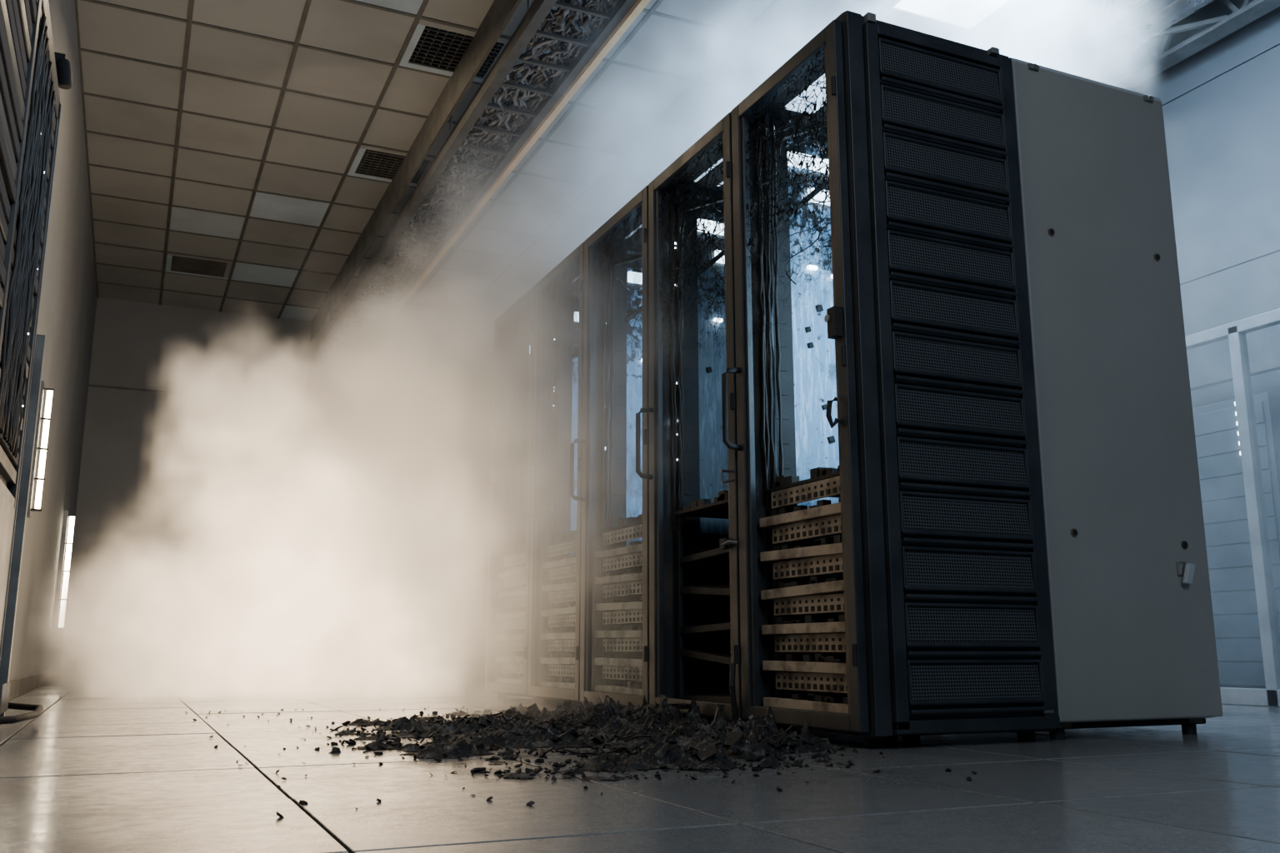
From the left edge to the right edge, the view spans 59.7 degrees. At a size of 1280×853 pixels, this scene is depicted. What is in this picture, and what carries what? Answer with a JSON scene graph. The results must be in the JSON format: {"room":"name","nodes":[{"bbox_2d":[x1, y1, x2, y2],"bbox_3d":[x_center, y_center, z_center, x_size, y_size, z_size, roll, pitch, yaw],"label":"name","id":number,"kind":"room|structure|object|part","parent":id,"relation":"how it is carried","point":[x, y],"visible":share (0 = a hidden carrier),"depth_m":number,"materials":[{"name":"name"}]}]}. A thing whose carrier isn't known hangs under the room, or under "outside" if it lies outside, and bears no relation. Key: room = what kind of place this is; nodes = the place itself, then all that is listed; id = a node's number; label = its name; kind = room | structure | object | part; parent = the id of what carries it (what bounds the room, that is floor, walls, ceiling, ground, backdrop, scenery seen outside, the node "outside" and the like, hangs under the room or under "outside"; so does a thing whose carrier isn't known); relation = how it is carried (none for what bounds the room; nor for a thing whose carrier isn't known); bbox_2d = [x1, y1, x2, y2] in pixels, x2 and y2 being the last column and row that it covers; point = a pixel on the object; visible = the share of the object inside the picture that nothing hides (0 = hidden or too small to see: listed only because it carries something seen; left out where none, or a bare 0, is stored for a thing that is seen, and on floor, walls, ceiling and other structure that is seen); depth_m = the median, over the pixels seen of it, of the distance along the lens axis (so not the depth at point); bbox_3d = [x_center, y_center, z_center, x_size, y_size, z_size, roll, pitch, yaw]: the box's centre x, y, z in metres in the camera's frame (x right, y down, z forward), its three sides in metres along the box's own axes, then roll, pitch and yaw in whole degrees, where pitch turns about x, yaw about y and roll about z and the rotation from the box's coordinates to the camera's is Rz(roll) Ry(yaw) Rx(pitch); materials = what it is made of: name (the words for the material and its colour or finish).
{"room":"fire-damaged room","nodes":[
{"label":"fire-damaged room","id":0,"kind":"room"},
{"bbox_2d":[0,13,55,457],"bbox_3d":[-2.032,-0.603,3.707,0.018,1.333,0.694,5,-12,-24],"label":"panel","id":1,"kind":"object","parent":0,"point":[25,257],"depth_m":3.62,"materials":[{"name":"metal"}]},
{"bbox_2d":[9,0,97,680],"bbox_3d":[-3.825,-0.483,6.166,0.950,3.900,10.800,5,-12,-24],"label":"wall","id":2,"kind":"structure","parent":0,"point":[67,307],"depth_m":7.49,"materials":[{"name":"white paint"}]},
{"bbox_2d":[8,667,61,700],"bbox_3d":[-4.074,1.717,7.475,0.015,0.100,7.430,5,-12,-24],"label":"baseboard","id":3,"kind":"structure","parent":2,"relation":"attached to","point":[19,687],"depth_m":7.32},
{"bbox_2d":[26,380,54,518],"bbox_3d":[-3.250,0.122,6.031,0.086,0.740,0.080,5,-12,-24],"label":"tube light","id":4,"kind":"object","parent":2,"relation":"attached to","point":[47,419],"visible":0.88,"depth_m":6.02,"materials":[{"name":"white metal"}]},
{"bbox_2d":[51,510,74,633],"bbox_3d":[-4.758,1.197,9.206,0.086,1.000,0.080,5,-12,-24],"label":"tube light","id":5,"kind":"object","parent":2,"relation":"attached to","point":[60,570],"visible":1,"depth_m":9.18,"materials":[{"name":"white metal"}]},
{"bbox_2d":[54,51,72,89],"bbox_3d":[-2.272,-1.362,4.373,0.083,0.200,0.056,5,-12,-24],"label":"security camera","id":6,"kind":"object","parent":2,"relation":"attached to","point":[62,65],"visible":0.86,"depth_m":4.36,"materials":[{"name":"black plastic"}]},
{"bbox_2d":[60,297,494,678],"bbox_3d":[-2.679,0.387,12.673,6.950,4.750,0.215,5,-12,-24],"label":"wall","id":7,"kind":"structure","parent":0,"point":[252,501],"depth_m":11.93,"materials":[{"name":"white paint"}]},
{"bbox_2d":[77,0,965,342],"bbox_3d":[-1.217,-2.118,7.729,4.780,0.020,10.730,5,-12,-24],"label":"ceiling","id":8,"kind":"structure","parent":0,"point":[662,44],"depth_m":7.82,"materials":[{"name":"tile"}]},
{"bbox_2d":[165,253,232,279],"bbox_3d":[-4.205,-1.555,10.629,0.570,0.083,0.570,5,-12,-24],"label":"ceiling vent","id":9,"kind":"object","parent":8,"relation":"in","point":[176,263],"depth_m":10.61,"materials":[{"name":"white metal"}]},
{"bbox_2d":[347,145,434,186],"bbox_3d":[-1.873,-1.995,8.437,0.570,0.083,0.570,5,-12,-24],"label":"ceiling vent","id":10,"kind":"object","parent":8,"relation":"in","point":[370,162],"depth_m":8.40,"materials":[{"name":"white metal"}]},
{"bbox_2d":[398,19,509,83],"bbox_3d":[-1.129,-2.317,6.829,0.570,0.083,0.570,5,-12,-24],"label":"ceiling vent","id":11,"kind":"object","parent":8,"relation":"in","point":[406,61],"depth_m":6.79,"materials":[{"name":"white metal"}]},
{"bbox_2d":[310,0,650,359],"bbox_3d":[-1.466,-1.800,8.274,0.540,0.390,9.357,5,-12,-24],"label":"cable tray","id":12,"kind":"object","parent":8,"relation":"attached to","point":[603,22],"visible":1,"depth_m":7.39,"materials":[{"name":"grey metal"}]},
{"bbox_2d":[74,0,1113,343],"bbox_3d":[-0.719,-2.479,8.039,7.600,0.950,10.863,5,-12,-24],"label":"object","id":13,"kind":"structure","parent":8,"relation":"attached to","point":[1053,27],"depth_m":7.90,"materials":[{"name":"white metal"}]},
{"bbox_2d":[886,0,1014,32],"bbox_3d":[1.924,-2.472,5.921,0.600,0.035,1.200,5,-12,-24],"label":"ceiling light","id":14,"kind":"object","parent":8,"relation":"attached to","point":[964,15],"depth_m":6.36,"materials":[{"name":"white plastic"}]},
{"bbox_2d":[0,674,1279,852],"bbox_3d":[-0.224,1.456,5.766,7.500,0.060,13.804,5,-12,-24],"label":"floor","id":15,"kind":"structure","parent":0,"point":[107,765],"depth_m":2.20,"materials":[{"name":"tile"}]},
{"bbox_2d":[0,0,61,724],"bbox_3d":[-2.175,-0.285,3.284,0.852,2.340,2.360,5,-12,-24],"label":"rack","id":16,"kind":"object","parent":15,"relation":"on","point":[31,107],"visible":1,"depth_m":3.63,"materials":[{"name":"black metal"}]},
{"bbox_3d":[-2.148,0.944,3.829,0.160,0.117,0.968,5,-12,-24],"label":"bumper rail","id":17,"kind":"part","parent":16,"relation":"part of","materials":[{"name":"grey metal"}]},
{"bbox_2d":[478,285,541,704],"bbox_3d":[-0.432,0.386,6.176,0.750,2.200,0.724,5,-12,-24],"label":"rack","id":18,"kind":"object","parent":15,"relation":"on","point":[508,567],"visible":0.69,"depth_m":6.29,"materials":[{"name":"black metal"}]},
{"bbox_3d":[-0.879,0.452,6.328,0.071,0.290,0.020,5,-12,-24],"label":"handle","id":19,"kind":"part","parent":18,"relation":"part of","materials":[{"name":"metal"}]},
{"bbox_3d":[-0.695,0.357,6.058,0.001,2.030,0.577,5,-12,-24],"label":"door glass","id":20,"kind":"part","parent":18,"relation":"part of","materials":[{"name":"clear glass"}]},
{"bbox_2d":[519,242,594,708],"bbox_3d":[-0.135,0.257,5.533,0.750,2.200,0.704,5,-12,-24],"label":"rack","id":21,"kind":"object","parent":15,"relation":"on","point":[554,618],"visible":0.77,"depth_m":5.64,"materials":[{"name":"black metal"}]},
{"bbox_3d":[-0.577,0.321,5.676,0.071,0.290,0.020,5,-12,-24],"label":"handle","id":22,"kind":"part","parent":21,"relation":"part of","materials":[{"name":"black metal"}]},
{"bbox_3d":[-0.398,0.228,5.415,0.001,2.030,0.557,5,-12,-24],"label":"door glass","id":23,"kind":"part","parent":21,"relation":"part of","materials":[{"name":"clear glass"}]},
{"bbox_2d":[185,695,976,818],"bbox_3d":[-0.561,0.953,3.637,1.597,0.133,3.489,5,-12,-24],"label":"debris","id":24,"kind":"object","parent":15,"relation":"on","point":[660,734],"visible":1,"depth_m":3.11,"materials":[{"name":"black wood"}]},
{"bbox_2d":[569,185,649,708],"bbox_3d":[0.162,0.129,4.892,0.750,2.200,0.719,5,-12,-24],"label":"rack","id":25,"kind":"object","parent":15,"relation":"on","point":[614,627],"visible":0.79,"depth_m":5.01,"materials":[{"name":"black metal"}]},
{"bbox_3d":[-0.284,0.194,5.042,0.071,0.290,0.020,5,-12,-24],"label":"handle","id":26,"kind":"part","parent":25,"relation":"part of","materials":[{"name":"grey metal"}]},
{"bbox_3d":[-0.101,0.100,4.774,0.001,2.030,0.572,5,-12,-24],"label":"door glass","id":27,"kind":"part","parent":25,"relation":"part of","materials":[{"name":"clear glass"}]},
{"bbox_2d":[635,111,749,723],"bbox_3d":[0.463,0.001,4.253,0.760,2.200,0.724,5,-12,-24],"label":"rack","id":28,"kind":"object","parent":15,"relation":"on","point":[695,633],"visible":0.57,"depth_m":4.38,"materials":[{"name":"black metal"}]},
{"bbox_3d":[0.016,0.065,4.394,0.071,0.290,0.020,5,-12,-24],"label":"handle","id":29,"kind":"part","parent":28,"relation":"part of","materials":[{"name":"black metal"}]},
{"bbox_3d":[0.195,-0.432,4.215,0.001,1.206,0.557,5,-12,-24],"label":"shattered glass","id":30,"kind":"part","parent":28,"relation":"part of","materials":[{"name":"clear glass"}]},
{"bbox_2d":[721,10,1059,748],"bbox_3d":[0.750,-0.126,3.619,0.750,2.200,0.699,5,-12,-24],"label":"rack","id":31,"kind":"object","parent":15,"relation":"on","point":[894,581],"visible":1,"depth_m":3.38,"materials":[{"name":"black metal"}]},
{"bbox_3d":[0.309,-0.062,3.760,0.071,0.290,0.020,5,-12,-24],"label":"handle","id":32,"kind":"part","parent":31,"relation":"part of","materials":[{"name":"black metal"}]},
{"bbox_3d":[0.479,-0.530,3.596,0.001,1.256,0.511,5,-12,-24],"label":"shattered glass","id":33,"kind":"part","parent":31,"relation":"part of","materials":[{"name":"clear glass"}]},
{"bbox_3d":[0.470,-0.154,3.519,0.042,2.125,0.650,5,-12,-24],"label":"door frame","id":34,"kind":"part","parent":31,"relation":"part of","materials":[{"name":"black metal"}]},
{"bbox_3d":[1.191,0.832,3.252,0.040,0.007,0.002,5,-12,-24],"label":"label plate","id":35,"kind":"part","parent":31,"relation":"part of","materials":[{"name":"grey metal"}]},
{"bbox_2d":[1010,57,1222,739],"bbox_3d":[1.381,-0.052,4.004,0.700,2.205,0.890,5,-12,-24],"label":"tall cabinet","id":36,"kind":"object","parent":15,"relation":"on","point":[1133,632],"visible":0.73,"depth_m":3.61,"materials":[{"name":"grey metal"}]},
{"bbox_2d":[1185,308,1279,707],"bbox_3d":[3.175,0.545,6.208,0.900,1.900,3.660,5,-12,-24],"label":"frame","id":37,"kind":"object","parent":15,"relation":"on","point":[1237,440],"visible":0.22,"depth_m":5.94,"materials":[{"name":"grey metal"}]},
{"bbox_2d":[1085,0,1279,408],"bbox_3d":[2.787,-0.375,8.868,0.200,4.750,11.400,5,-12,-24],"label":"wall","id":38,"kind":"structure","parent":0,"point":[1221,102],"depth_m":6.93,"materials":[{"name":"white paint"}]},
{"bbox_2d":[970,0,1279,89],"bbox_3d":[1.803,-2.211,9.116,1.690,0.572,10.826,5,-12,-24],"label":"roof truss","id":39,"kind":"object","parent":38,"relation":"attached to","point":[1032,16],"visible":0.06,"depth_m":6.84,"materials":[{"name":"grey metal"}]},
{"bbox_2d":[1022,0,1214,77],"bbox_3d":[2.092,-2.123,9.177,0.344,0.344,10.700,5,-12,-24],"label":"ceiling light","id":40,"kind":"object","parent":39,"relation":"attached to","point":[1177,10],"visible":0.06,"depth_m":6.98,"materials":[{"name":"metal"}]}
]}

